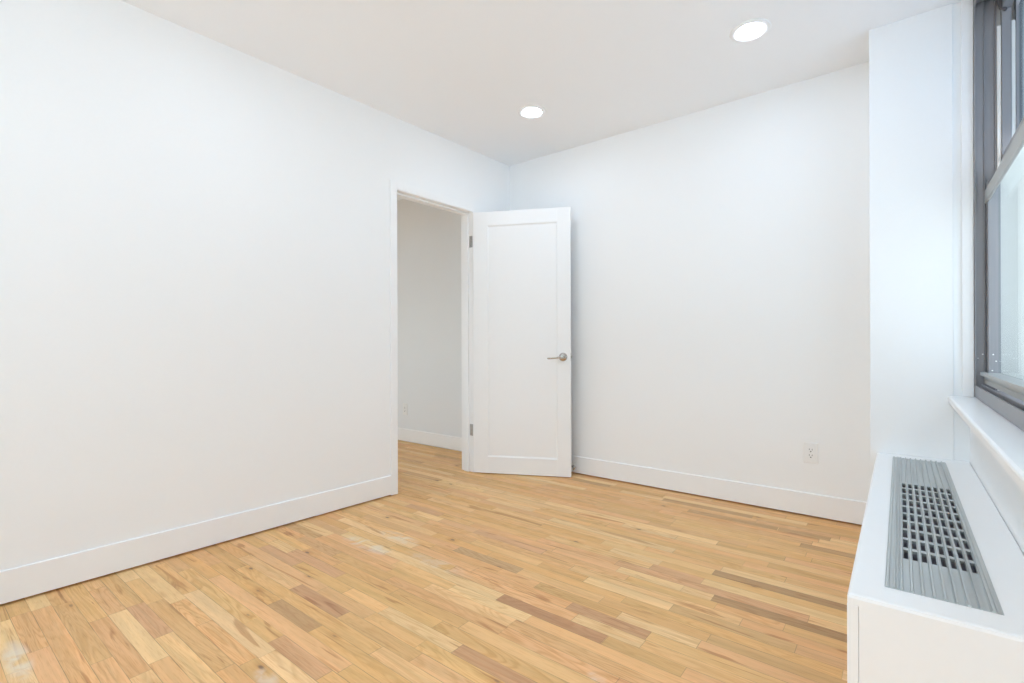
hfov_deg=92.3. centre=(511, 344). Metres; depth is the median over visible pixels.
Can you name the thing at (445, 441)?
baseboard
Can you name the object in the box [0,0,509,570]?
wall
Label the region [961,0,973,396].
trim
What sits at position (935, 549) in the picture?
grille
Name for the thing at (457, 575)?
floor
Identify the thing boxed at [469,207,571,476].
door
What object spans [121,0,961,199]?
ceiling
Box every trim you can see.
[390,179,477,494]
[397,189,473,472]
[948,396,1023,491]
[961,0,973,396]
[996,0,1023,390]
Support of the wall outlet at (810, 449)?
attached to the wall at (720, 254)
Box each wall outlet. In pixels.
[403,403,407,414]
[804,442,817,463]
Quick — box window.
[973,0,1023,430]
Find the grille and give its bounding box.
[885,456,1003,614]
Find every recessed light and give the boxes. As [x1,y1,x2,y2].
[518,105,545,118]
[730,18,771,42]
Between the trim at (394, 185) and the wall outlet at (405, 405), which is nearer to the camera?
the trim at (394, 185)
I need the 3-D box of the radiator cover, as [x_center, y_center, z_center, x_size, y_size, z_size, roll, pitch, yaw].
[1.375,0.757,1.619,0.330,0.477,1.728,0,0,38]
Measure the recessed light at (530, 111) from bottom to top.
0.118 m
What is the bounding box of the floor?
[0,440,861,682]
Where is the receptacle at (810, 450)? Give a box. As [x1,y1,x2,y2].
[807,447,813,458]
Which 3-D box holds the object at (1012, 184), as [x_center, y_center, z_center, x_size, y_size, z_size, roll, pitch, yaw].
[2.323,-0.273,2.166,0.306,2.539,0.328,0,0,38]
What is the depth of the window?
2.10 m
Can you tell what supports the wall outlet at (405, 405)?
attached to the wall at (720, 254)
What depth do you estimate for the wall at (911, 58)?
2.31 m
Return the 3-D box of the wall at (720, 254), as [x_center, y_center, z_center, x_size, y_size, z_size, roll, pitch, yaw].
[0.124,-0.266,4.185,6.260,2.539,0.120,0,0,38]
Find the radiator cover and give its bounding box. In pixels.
[847,453,1023,682]
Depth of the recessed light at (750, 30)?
2.40 m
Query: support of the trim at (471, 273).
attached to the wall at (195, 227)
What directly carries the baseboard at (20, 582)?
attached to the wall at (195, 227)
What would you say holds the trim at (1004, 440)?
attached to the wall at (1005, 494)
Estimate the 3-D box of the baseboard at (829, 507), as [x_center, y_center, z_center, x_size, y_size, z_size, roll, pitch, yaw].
[0.971,0.923,3.439,2.508,0.127,0.008,0,0,38]
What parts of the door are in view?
panel, lever handle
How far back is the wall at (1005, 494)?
2.21 m
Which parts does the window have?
sash, rail, meeting rail, sash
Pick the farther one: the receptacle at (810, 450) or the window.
the receptacle at (810, 450)
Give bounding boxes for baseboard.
[0,475,391,603]
[398,428,461,450]
[571,455,866,524]
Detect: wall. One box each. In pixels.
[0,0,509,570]
[397,62,869,501]
[869,4,953,483]
[952,2,1023,554]

